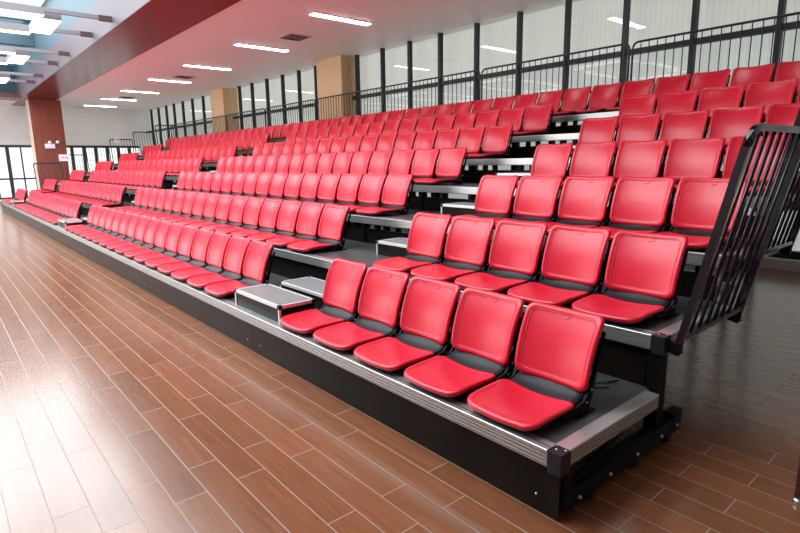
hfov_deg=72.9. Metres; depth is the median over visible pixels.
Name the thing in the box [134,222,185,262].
seat
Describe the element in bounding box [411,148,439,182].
seat
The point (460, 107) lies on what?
seat
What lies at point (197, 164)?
seat
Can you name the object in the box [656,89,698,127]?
seat
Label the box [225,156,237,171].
seat
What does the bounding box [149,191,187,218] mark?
seat
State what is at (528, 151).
tier
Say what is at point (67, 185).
seat
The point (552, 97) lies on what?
seat
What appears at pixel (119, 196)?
seat
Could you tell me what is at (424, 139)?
seat
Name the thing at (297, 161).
seat
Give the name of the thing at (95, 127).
wall
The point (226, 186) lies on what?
seat
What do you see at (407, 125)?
seat
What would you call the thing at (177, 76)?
ceiling vent
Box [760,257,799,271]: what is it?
baseboard
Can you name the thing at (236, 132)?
seat
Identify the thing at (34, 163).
railing
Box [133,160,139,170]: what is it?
seat
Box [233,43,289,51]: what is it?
recessed light
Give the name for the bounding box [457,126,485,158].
seat
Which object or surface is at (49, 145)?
emergency light
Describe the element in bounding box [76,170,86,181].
seat
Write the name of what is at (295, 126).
seat
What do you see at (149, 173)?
seat
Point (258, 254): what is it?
seat
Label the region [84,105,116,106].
recessed light
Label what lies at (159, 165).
seat
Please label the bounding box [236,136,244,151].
seat
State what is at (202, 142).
seat
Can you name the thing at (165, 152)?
seat
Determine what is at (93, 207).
seat
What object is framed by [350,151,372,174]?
seat
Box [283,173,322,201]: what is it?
seat
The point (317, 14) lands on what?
recessed light
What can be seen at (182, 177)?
seat
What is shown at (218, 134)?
seat
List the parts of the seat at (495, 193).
backrest, arm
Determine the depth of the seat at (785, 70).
6.63 m
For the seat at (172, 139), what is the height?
0.479 m
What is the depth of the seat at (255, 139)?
15.46 m
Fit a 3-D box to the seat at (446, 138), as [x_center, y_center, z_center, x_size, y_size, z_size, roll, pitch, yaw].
[0.588,-1.895,8.376,0.649,0.479,0.494,-10,14,-40]
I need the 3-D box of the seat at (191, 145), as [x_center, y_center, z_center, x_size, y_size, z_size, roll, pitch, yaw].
[-7.521,-4.173,19.050,0.649,0.479,0.494,-10,14,-40]
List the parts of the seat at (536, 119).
backrest, arm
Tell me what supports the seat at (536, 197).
on the tier at (365, 234)
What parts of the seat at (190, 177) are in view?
backrest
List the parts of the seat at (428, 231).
backrest, arm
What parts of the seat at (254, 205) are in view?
backrest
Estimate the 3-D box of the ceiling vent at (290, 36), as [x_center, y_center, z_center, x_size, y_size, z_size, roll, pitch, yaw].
[-2.456,-5.339,12.630,0.600,0.022,0.600,-10,14,-40]
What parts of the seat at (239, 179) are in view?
backrest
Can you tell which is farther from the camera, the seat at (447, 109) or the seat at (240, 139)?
the seat at (240, 139)
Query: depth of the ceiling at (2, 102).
24.56 m
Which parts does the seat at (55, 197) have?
backrest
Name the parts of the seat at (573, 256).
backrest, arm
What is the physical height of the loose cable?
0.033 m
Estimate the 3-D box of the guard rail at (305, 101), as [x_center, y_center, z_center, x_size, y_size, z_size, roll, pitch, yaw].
[-3.345,-4.355,16.363,0.034,1.092,3.014,-10,14,-40]
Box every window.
[0,145,139,198]
[146,0,799,259]
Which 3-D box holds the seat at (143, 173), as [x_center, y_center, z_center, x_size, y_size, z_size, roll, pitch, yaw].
[-7.062,-2.300,14.436,0.649,0.479,0.494,-10,14,-40]
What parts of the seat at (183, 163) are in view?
backrest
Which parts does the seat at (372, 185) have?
backrest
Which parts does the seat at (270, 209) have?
backrest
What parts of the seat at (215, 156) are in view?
backrest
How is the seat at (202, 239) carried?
on the tier at (536, 467)
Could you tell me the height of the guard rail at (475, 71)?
1.092 m
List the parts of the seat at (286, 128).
backrest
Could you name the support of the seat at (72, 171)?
on the tier at (365, 234)
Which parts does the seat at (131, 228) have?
backrest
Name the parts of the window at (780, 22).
sill frame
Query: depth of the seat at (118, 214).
9.70 m
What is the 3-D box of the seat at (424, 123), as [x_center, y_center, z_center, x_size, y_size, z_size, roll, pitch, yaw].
[0.327,-2.542,10.039,0.649,0.479,0.494,-10,14,-40]
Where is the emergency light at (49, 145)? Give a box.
[45,141,59,147]
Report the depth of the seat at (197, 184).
11.56 m
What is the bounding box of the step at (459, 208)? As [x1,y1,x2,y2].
[440,202,475,216]
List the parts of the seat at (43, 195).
backrest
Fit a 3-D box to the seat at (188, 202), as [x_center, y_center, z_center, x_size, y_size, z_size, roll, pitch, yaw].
[-3.833,-1.036,9.366,0.649,0.479,0.494,-10,14,-40]
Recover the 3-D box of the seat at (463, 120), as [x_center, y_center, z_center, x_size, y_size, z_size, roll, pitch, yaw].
[0.977,-2.407,9.292,0.649,0.479,0.494,-10,14,-40]
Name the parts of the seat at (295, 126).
backrest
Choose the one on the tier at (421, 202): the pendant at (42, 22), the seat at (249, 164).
the seat at (249, 164)
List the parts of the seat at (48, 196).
backrest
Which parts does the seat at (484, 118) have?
backrest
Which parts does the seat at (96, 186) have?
backrest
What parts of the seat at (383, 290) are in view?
backrest, arm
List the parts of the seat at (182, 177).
backrest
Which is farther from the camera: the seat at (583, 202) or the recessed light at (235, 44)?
the recessed light at (235, 44)
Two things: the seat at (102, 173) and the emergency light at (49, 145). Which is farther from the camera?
the emergency light at (49, 145)
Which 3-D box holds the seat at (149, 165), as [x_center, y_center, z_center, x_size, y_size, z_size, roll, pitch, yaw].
[-7.974,-3.082,16.846,0.649,0.479,0.494,-10,14,-40]
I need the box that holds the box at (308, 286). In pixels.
[279,276,358,308]
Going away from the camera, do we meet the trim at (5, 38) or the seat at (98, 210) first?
the seat at (98, 210)
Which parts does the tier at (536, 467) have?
fascia panel, fascia panel, fascia panel, fascia panel, fascia panel, fascia panel, fascia panel, fascia panel, post, trim, floor rail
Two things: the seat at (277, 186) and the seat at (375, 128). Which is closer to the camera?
the seat at (277, 186)
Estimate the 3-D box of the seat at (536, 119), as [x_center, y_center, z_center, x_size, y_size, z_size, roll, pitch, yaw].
[1.953,-2.204,8.171,0.649,0.479,0.494,-10,14,-40]
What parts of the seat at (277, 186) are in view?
backrest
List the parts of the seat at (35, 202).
backrest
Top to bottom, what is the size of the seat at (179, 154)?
0.479 m
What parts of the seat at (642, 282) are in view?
arm, backrest, arm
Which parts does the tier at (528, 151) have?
post, riser panel, post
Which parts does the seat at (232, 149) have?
backrest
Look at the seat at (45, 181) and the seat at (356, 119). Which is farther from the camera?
the seat at (45, 181)
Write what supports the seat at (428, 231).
on the tier at (637, 353)
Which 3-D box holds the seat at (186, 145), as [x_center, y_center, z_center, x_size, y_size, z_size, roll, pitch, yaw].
[-7.846,-4.241,19.424,0.649,0.479,0.494,-10,14,-40]
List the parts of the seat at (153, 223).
backrest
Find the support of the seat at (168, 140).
on the tier at (575, 128)
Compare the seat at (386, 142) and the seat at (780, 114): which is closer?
the seat at (780, 114)
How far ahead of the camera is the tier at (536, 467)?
3.02 m
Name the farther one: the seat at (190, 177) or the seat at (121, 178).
the seat at (121, 178)
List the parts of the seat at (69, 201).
backrest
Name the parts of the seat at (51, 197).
backrest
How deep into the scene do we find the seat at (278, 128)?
16.29 m
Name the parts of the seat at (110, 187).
backrest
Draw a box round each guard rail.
[170,121,195,137]
[195,115,226,134]
[226,108,265,130]
[265,99,315,126]
[315,87,383,119]
[384,70,480,113]
[481,43,630,108]
[630,11,799,90]
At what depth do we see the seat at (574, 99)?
8.76 m
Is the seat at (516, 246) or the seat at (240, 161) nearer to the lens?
the seat at (516, 246)
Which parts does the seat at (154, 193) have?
backrest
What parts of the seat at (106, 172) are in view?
backrest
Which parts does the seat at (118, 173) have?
backrest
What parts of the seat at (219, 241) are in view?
backrest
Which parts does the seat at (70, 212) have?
backrest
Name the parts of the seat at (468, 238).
backrest, arm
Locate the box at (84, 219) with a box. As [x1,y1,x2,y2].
[81,217,87,224]
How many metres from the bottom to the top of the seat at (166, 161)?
0.479 m
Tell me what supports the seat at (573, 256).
on the tier at (637, 353)
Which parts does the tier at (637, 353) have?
riser panel, floor rail, post, trim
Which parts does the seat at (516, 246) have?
backrest, arm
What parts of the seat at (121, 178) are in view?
backrest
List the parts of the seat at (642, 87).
backrest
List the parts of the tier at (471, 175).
riser panel, post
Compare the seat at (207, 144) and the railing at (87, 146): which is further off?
the railing at (87, 146)
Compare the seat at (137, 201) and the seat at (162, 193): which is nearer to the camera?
the seat at (162, 193)
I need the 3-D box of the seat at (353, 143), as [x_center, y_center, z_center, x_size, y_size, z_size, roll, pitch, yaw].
[-1.039,-2.233,10.244,0.649,0.479,0.494,-10,14,-40]
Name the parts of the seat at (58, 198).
backrest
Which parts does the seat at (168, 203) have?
backrest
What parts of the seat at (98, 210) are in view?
backrest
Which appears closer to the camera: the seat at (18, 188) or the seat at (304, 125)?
the seat at (304, 125)
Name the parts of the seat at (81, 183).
backrest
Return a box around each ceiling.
[0,0,150,99]
[0,100,15,104]
[57,0,579,110]
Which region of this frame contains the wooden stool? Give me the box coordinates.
[792,457,799,505]
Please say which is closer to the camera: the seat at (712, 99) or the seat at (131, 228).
the seat at (712, 99)
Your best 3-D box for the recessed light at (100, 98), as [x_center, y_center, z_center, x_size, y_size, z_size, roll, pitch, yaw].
[-12.439,-7.389,23.974,1.440,0.026,0.200,-10,14,-40]
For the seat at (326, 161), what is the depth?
9.47 m
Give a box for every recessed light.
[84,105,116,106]
[100,98,136,100]
[120,90,157,93]
[148,79,191,82]
[182,64,231,69]
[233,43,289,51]
[308,12,371,25]
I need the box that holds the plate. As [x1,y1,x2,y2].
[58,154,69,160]
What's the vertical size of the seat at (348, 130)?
0.479 m
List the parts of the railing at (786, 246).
rail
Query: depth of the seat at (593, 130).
6.59 m
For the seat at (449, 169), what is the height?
0.479 m
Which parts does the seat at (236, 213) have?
backrest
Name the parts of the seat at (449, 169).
backrest, arm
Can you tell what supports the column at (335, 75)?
on the floor
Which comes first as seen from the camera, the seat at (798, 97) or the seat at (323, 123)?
the seat at (798, 97)
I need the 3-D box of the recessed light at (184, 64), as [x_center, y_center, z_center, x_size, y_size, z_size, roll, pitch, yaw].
[-5.803,-6.010,16.353,1.440,0.026,0.200,-10,14,-40]
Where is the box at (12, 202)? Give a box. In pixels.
[10,200,24,204]
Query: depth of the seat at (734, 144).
4.57 m
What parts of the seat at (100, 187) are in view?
backrest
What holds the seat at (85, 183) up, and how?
on the tier at (637, 353)
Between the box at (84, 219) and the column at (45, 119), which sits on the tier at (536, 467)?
the box at (84, 219)
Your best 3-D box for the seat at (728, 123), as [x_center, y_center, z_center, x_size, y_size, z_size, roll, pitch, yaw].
[3.225,-1.347,5.348,0.649,0.479,0.494,-10,14,-40]
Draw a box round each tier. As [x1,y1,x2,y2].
[1,201,681,519]
[29,191,727,473]
[56,182,779,300]
[85,174,795,237]
[111,155,799,226]
[137,126,762,272]
[161,96,796,281]
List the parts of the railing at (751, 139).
rail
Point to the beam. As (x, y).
(156, 22)
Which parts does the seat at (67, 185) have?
backrest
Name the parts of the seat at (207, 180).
backrest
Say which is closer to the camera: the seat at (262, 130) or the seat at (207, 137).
the seat at (262, 130)
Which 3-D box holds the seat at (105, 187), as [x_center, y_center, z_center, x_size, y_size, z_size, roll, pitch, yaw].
[-7.776,-1.856,13.894,0.649,0.479,0.494,-10,14,-40]
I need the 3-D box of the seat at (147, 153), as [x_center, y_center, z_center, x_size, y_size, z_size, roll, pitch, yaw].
[-9.536,-4.000,20.003,0.649,0.479,0.494,-10,14,-40]
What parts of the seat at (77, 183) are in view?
backrest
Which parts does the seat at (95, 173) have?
backrest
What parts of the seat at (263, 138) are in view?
backrest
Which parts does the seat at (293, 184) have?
backrest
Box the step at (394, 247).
[376,237,407,256]
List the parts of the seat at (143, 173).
backrest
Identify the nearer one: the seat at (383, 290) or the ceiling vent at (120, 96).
the seat at (383, 290)
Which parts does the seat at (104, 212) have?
backrest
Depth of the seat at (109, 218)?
10.08 m
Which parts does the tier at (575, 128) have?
riser panel, post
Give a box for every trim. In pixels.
[0,16,34,46]
[0,44,23,56]
[0,56,16,66]
[0,93,20,100]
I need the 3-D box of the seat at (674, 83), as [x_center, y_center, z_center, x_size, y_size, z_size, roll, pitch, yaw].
[3.678,-2.438,7.552,0.649,0.479,0.494,-10,14,-40]
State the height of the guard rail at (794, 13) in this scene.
1.092 m
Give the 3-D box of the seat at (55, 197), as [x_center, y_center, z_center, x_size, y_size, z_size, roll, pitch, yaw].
[-9.467,-1.615,14.473,0.649,0.479,0.494,-10,14,-40]
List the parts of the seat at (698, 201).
backrest, arm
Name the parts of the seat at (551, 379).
arm, backrest, arm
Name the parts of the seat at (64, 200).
backrest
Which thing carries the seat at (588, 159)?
on the tier at (421, 202)
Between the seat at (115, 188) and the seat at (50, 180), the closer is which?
the seat at (115, 188)
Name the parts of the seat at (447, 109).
backrest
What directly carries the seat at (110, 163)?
on the tier at (421, 202)
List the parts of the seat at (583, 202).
backrest, arm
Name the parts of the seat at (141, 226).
backrest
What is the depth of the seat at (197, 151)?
16.44 m
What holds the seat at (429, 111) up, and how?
on the tier at (575, 128)
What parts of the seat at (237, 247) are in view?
backrest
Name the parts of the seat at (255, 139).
backrest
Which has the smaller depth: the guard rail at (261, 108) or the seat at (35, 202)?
the seat at (35, 202)
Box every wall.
[0,105,152,201]
[149,0,799,250]
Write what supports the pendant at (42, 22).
hanging from the ceiling at (120, 10)
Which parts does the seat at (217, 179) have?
backrest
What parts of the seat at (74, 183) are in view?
backrest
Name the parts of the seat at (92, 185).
backrest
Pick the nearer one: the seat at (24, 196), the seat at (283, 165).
the seat at (283, 165)
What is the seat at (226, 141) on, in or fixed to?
on the tier at (528, 151)
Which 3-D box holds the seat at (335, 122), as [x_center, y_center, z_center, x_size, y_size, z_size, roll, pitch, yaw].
[-1.852,-3.588,13.903,0.649,0.479,0.494,-10,14,-40]
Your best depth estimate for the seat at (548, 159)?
6.04 m
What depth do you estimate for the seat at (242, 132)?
18.18 m
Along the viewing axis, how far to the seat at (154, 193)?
11.00 m
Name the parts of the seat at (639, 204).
backrest, arm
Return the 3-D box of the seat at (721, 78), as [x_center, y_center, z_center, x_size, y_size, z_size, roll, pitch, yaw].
[4.004,-2.370,7.179,0.649,0.479,0.494,-10,14,-40]
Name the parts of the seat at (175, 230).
backrest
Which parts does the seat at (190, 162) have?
backrest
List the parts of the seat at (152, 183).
backrest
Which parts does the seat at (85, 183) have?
backrest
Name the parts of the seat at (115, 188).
backrest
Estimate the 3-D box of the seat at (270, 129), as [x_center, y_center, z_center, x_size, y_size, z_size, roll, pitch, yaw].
[-4.130,-4.061,16.519,0.649,0.479,0.494,-10,14,-40]
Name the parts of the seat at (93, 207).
backrest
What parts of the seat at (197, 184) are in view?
backrest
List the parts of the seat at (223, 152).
backrest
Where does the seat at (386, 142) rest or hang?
on the tier at (471, 175)
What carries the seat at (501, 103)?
on the tier at (575, 128)
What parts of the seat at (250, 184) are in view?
backrest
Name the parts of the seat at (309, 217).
backrest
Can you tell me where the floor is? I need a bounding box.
[0,202,799,532]
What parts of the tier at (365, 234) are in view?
post, trim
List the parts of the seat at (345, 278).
backrest, arm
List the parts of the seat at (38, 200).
backrest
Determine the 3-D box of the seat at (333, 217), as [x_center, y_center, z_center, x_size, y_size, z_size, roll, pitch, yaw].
[-0.905,-0.427,6.003,0.649,0.479,0.494,-10,14,-40]
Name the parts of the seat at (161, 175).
backrest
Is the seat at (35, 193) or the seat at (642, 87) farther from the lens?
the seat at (35, 193)
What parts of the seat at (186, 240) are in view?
backrest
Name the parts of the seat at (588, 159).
backrest, arm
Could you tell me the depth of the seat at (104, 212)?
10.46 m
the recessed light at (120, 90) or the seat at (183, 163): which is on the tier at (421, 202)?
the seat at (183, 163)
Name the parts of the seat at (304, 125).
backrest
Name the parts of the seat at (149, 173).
backrest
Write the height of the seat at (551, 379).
0.479 m
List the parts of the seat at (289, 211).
backrest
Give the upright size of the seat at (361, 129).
0.479 m
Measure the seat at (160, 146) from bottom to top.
0.479 m
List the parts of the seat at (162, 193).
backrest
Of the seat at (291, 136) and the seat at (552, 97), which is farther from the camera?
the seat at (291, 136)
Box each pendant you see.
[0,1,111,37]
[0,45,69,65]
[0,71,42,83]
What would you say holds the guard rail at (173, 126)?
on the tier at (575, 128)
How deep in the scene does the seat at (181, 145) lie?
19.99 m
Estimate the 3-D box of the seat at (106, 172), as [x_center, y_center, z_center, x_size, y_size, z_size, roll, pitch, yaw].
[-9.664,-2.841,17.425,0.649,0.479,0.494,-10,14,-40]
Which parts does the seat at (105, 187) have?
backrest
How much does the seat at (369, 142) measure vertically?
0.479 m
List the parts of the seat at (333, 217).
backrest, arm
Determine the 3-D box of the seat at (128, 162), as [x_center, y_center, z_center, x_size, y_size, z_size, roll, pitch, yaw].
[-9.600,-3.421,18.714,0.649,0.479,0.494,-10,14,-40]
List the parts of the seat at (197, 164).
backrest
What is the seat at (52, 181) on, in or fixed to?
on the tier at (637, 353)
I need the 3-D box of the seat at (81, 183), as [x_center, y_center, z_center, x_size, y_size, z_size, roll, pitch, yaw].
[-9.728,-2.262,16.136,0.649,0.479,0.494,-10,14,-40]
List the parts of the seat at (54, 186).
backrest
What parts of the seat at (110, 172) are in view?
backrest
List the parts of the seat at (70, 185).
backrest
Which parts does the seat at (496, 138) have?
backrest, arm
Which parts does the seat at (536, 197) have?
backrest, arm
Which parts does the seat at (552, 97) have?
backrest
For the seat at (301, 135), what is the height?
0.479 m
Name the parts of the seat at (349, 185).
backrest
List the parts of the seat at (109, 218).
backrest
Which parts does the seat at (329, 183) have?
backrest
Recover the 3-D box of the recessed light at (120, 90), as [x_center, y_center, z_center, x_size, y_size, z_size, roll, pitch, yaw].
[-10.357,-6.957,21.583,1.440,0.026,0.200,-10,14,-40]
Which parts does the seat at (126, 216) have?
backrest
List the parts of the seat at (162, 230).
backrest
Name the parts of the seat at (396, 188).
backrest, arm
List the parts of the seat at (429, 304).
backrest, arm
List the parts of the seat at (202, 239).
backrest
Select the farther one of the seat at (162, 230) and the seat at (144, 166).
the seat at (144, 166)
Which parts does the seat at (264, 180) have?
backrest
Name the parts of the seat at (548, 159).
backrest, arm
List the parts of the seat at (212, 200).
backrest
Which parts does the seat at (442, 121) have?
backrest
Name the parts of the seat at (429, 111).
backrest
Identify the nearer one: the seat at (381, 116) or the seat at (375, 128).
the seat at (375, 128)
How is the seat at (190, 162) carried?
on the tier at (421, 202)
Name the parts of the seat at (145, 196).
backrest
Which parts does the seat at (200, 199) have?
backrest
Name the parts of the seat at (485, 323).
arm, backrest, arm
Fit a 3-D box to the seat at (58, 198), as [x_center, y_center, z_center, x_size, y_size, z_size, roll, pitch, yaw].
[-9.142,-1.547,14.099,0.649,0.479,0.494,-10,14,-40]
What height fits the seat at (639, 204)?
0.479 m
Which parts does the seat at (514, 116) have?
backrest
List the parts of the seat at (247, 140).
backrest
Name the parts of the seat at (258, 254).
backrest, arm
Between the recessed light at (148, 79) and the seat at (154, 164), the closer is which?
the seat at (154, 164)
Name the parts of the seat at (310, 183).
backrest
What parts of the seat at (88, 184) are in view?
backrest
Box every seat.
[1,188,19,200]
[7,190,27,203]
[12,191,33,205]
[14,192,34,206]
[16,192,37,207]
[18,193,39,208]
[20,193,42,209]
[22,194,45,210]
[25,194,47,211]
[27,195,51,212]
[29,196,54,213]
[30,179,47,190]
[32,196,56,215]
[34,179,52,191]
[35,197,60,216]
[36,180,53,191]
[38,180,57,192]
[38,198,65,217]
[41,199,68,219]
[44,199,72,220]
[45,180,64,193]
[47,200,76,222]
[48,181,67,194]
[50,181,70,195]
[51,201,82,223]
[53,181,74,195]
[56,181,76,196]
[58,170,74,181]
[58,182,80,196]
[60,170,76,181]
[61,182,84,197]
[64,205,97,229]
[65,182,86,198]
[68,183,91,198]
[69,206,103,232]
[71,183,95,199]
[74,207,110,234]
[75,183,99,200]
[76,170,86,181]
[77,170,82,180]
[79,184,104,202]
[79,209,116,237]
[83,184,109,203]
[85,210,124,239]
[86,170,98,182]
[87,185,114,204]
[89,170,95,181]
[91,170,102,182]
[92,185,118,204]
[92,212,132,242]
[97,186,126,206]
[98,170,108,183]
[99,170,104,182]
[99,214,141,246]
[100,171,112,183]
[104,161,108,170]
[106,215,150,249]
[107,161,113,170]
[108,171,121,184]
[110,171,116,183]
[112,153,127,164]
[113,171,125,184]
[113,187,144,209]
[115,218,160,253]
[117,161,122,170]
[119,171,135,185]
[120,188,152,211]
[121,160,127,170]
[123,171,130,185]
[124,220,172,257]
[125,160,131,170]
[126,171,146,188]
[126,188,160,212]
[127,171,152,189]
[129,160,135,170]
[132,152,138,159]
[132,171,159,189]
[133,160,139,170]
[133,171,141,186]
[133,189,168,214]
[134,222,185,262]
[137,160,143,170]
[141,190,177,216]
[142,160,148,170]
[144,151,150,159]
[145,225,198,267]
[146,159,154,170]
[148,151,154,159]
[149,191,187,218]
[151,159,159,170]
[152,151,158,159]
[153,171,166,188]
[156,159,164,170]
[157,144,163,150]
[157,151,162,159]
[157,228,214,273]
[158,192,197,220]
[161,150,168,158]
[161,159,169,171]
[162,138,174,148]
[165,138,170,146]
[165,158,188,175]
[166,150,172,158]
[166,158,182,173]
[167,159,175,172]
[167,192,208,222]
[168,171,188,190]
[170,158,195,175]
[171,149,178,158]
[171,232,231,280]
[174,142,180,149]
[175,171,196,190]
[176,149,183,158]
[176,158,203,175]
[178,193,221,224]
[179,142,184,148]
[181,149,188,158]
[183,141,190,148]
[187,148,195,157]
[187,236,251,287]
[188,141,194,148]
[188,171,205,191]
[189,195,234,228]
[193,140,200,147]
[193,148,201,157]
[194,172,215,192]
[199,140,205,147]
[199,147,208,160]
[201,172,225,193]
[202,146,221,163]
[202,147,214,163]
[202,196,248,231]
[204,133,211,139]
[204,139,211,147]
[204,240,274,296]
[205,145,229,162]
[209,133,215,139]
[209,172,236,194]
[210,138,218,146]
[212,145,237,162]
[215,132,221,138]
[215,197,265,233]
[216,138,224,146]
[216,156,228,171]
[220,131,227,137]
[221,172,247,195]
[222,137,231,145]
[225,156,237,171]
[226,130,233,137]
[229,137,237,144]
[230,199,283,237]
[231,172,260,196]
[232,130,239,136]
[234,156,246,171]
[236,135,252,150]
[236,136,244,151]
[238,129,246,136]
[238,134,260,150]
[243,155,257,172]
[243,172,274,197]
[244,133,269,150]
[245,128,253,135]
[247,200,302,241]
[251,127,260,134]
[252,143,264,155]
[254,155,268,172]
[257,172,288,198]
[258,126,267,134]
[262,142,274,154]
[265,154,280,172]
[266,125,275,137]
[266,202,324,246]
[268,124,283,139]
[270,123,291,139]
[271,141,284,154]
[275,173,304,199]
[276,154,292,173]
[277,122,300,138]
[279,258,367,333]
[282,140,295,154]
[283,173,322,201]
[286,121,310,137]
[286,130,297,140]
[287,204,350,251]
[289,153,306,172]
[293,139,307,154]
[296,129,308,140]
[302,153,320,173]
[303,173,341,203]
[304,139,320,153]
[306,128,319,139]
[308,120,319,128]
[313,266,409,350]
[317,127,330,138]
[317,138,333,153]
[317,152,336,173]
[318,119,329,127]
[324,173,363,205]
[328,117,340,127]
[328,126,343,137]
[330,136,347,152]
[333,151,353,174]
[339,116,352,125]
[341,124,356,136]
[343,173,386,212]
[344,135,363,152]
[350,114,364,124]
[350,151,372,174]
[353,276,460,371]
[354,123,370,135]
[356,174,414,214]
[360,134,379,151]
[362,113,377,123]
[368,121,385,134]
[368,150,392,175]
[373,212,451,272]
[375,111,390,121]
[376,133,397,151]
[383,120,400,133]
[389,109,405,120]
[389,149,415,173]
[394,131,416,150]
[398,118,417,133]
[403,107,420,118]
[404,287,524,397]
[410,215,495,281]
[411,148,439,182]
[413,130,437,158]
[414,147,467,184]
[416,105,436,125]
[416,116,436,132]
[434,103,454,125]
[434,114,455,140]
[434,128,460,159]
[450,175,518,222]
[452,101,473,122]
[453,112,477,138]
[454,219,548,292]
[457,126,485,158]
[459,109,500,137]
[465,124,513,158]
[467,302,605,431]
[471,98,493,122]
[483,107,525,136]
[491,95,514,120]
[494,175,563,227]
[499,92,538,118]
[507,224,611,306]
[510,104,553,135]
[516,143,573,186]
[523,89,563,117]
[546,176,615,233]
[551,86,591,115]
[560,141,617,188]
[570,116,619,155]
[572,230,688,323]
[575,82,621,113]
[596,176,675,240]
[605,78,654,111]
[612,139,667,188]
[613,113,661,156]
[615,93,657,130]
[653,74,690,107]
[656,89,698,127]
[656,177,747,249]
[659,109,709,153]
[664,137,725,191]
[689,69,730,104]
[697,84,745,125]
[707,105,765,152]
[722,134,789,193]
[730,63,774,100]
[744,79,797,122]
[763,103,799,135]
[774,61,799,95]
[796,87,799,102]
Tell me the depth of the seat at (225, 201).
8.36 m
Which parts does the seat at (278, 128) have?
backrest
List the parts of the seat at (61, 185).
backrest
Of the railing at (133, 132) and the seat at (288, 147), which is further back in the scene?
the railing at (133, 132)
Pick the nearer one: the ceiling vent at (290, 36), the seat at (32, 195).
the ceiling vent at (290, 36)
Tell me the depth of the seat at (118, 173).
16.48 m
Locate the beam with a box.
[12,0,240,105]
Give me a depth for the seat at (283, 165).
10.60 m
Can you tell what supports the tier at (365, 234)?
on the floor
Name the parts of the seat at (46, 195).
backrest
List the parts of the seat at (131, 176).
backrest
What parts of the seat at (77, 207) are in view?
backrest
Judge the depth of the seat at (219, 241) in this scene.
6.29 m
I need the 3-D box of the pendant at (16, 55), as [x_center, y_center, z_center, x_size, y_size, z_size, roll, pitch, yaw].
[-11.805,-5.574,13.881,5.500,0.190,2.460,-10,14,-40]
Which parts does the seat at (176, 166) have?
backrest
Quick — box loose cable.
[594,380,618,387]
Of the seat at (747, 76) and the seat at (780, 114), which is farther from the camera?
the seat at (747, 76)
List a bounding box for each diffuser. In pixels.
[0,9,61,34]
[0,51,29,64]
[0,77,9,82]
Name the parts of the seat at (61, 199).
backrest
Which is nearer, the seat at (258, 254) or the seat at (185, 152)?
the seat at (258, 254)
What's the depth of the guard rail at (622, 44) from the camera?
9.33 m
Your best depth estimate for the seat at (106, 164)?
21.19 m
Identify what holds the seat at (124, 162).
on the tier at (421, 202)
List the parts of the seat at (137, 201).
backrest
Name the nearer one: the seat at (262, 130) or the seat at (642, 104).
the seat at (642, 104)
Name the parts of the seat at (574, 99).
backrest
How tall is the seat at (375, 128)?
0.479 m
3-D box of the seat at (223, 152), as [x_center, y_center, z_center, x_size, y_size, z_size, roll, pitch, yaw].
[-4.982,-3.053,14.772,0.649,0.479,0.494,-10,14,-40]
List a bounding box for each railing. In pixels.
[33,163,61,190]
[60,154,87,181]
[85,146,112,173]
[109,139,134,162]
[133,132,155,153]
[155,125,176,145]
[667,123,799,356]
[737,109,799,271]
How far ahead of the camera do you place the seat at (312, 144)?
11.51 m
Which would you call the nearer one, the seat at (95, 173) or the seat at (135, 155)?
the seat at (95, 173)
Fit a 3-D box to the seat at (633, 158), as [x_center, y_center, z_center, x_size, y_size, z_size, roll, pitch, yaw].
[2.185,-0.970,5.179,0.649,0.479,0.494,-10,14,-40]
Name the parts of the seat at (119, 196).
arm, backrest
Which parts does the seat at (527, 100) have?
backrest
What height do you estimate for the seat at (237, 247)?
0.479 m
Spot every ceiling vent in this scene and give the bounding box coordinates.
[117,96,135,98]
[171,75,194,78]
[277,33,312,40]
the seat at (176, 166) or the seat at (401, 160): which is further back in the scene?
the seat at (176, 166)
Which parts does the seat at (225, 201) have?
backrest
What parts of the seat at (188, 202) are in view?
backrest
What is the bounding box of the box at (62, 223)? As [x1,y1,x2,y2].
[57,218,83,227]
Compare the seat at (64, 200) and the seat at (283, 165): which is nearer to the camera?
the seat at (283, 165)
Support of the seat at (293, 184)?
on the tier at (365, 234)
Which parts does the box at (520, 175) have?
edge frame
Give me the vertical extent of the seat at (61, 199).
0.479 m
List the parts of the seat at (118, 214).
backrest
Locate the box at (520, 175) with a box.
[495,172,530,179]
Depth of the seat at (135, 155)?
21.29 m
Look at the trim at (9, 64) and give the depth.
22.51 m
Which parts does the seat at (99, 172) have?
backrest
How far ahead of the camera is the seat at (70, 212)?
12.78 m
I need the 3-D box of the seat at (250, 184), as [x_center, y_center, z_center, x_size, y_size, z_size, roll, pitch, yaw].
[-2.793,-1.412,9.534,0.649,0.479,0.494,-10,14,-40]
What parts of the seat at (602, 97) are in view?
backrest, arm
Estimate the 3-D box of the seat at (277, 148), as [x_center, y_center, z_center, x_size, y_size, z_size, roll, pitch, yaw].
[-2.991,-2.639,12.486,0.649,0.479,0.494,-10,14,-40]
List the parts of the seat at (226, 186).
backrest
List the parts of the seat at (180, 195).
backrest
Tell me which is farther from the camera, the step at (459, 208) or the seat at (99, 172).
the seat at (99, 172)
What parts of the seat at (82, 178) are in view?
backrest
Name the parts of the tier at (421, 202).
post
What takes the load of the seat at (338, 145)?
on the tier at (471, 175)
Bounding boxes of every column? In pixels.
[25,99,69,189]
[210,87,240,155]
[316,55,355,119]
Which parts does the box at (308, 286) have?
edge frame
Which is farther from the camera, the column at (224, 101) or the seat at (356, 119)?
the column at (224, 101)
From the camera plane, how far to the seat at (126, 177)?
15.75 m
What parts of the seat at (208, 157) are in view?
backrest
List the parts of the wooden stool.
leg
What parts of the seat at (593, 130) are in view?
backrest, arm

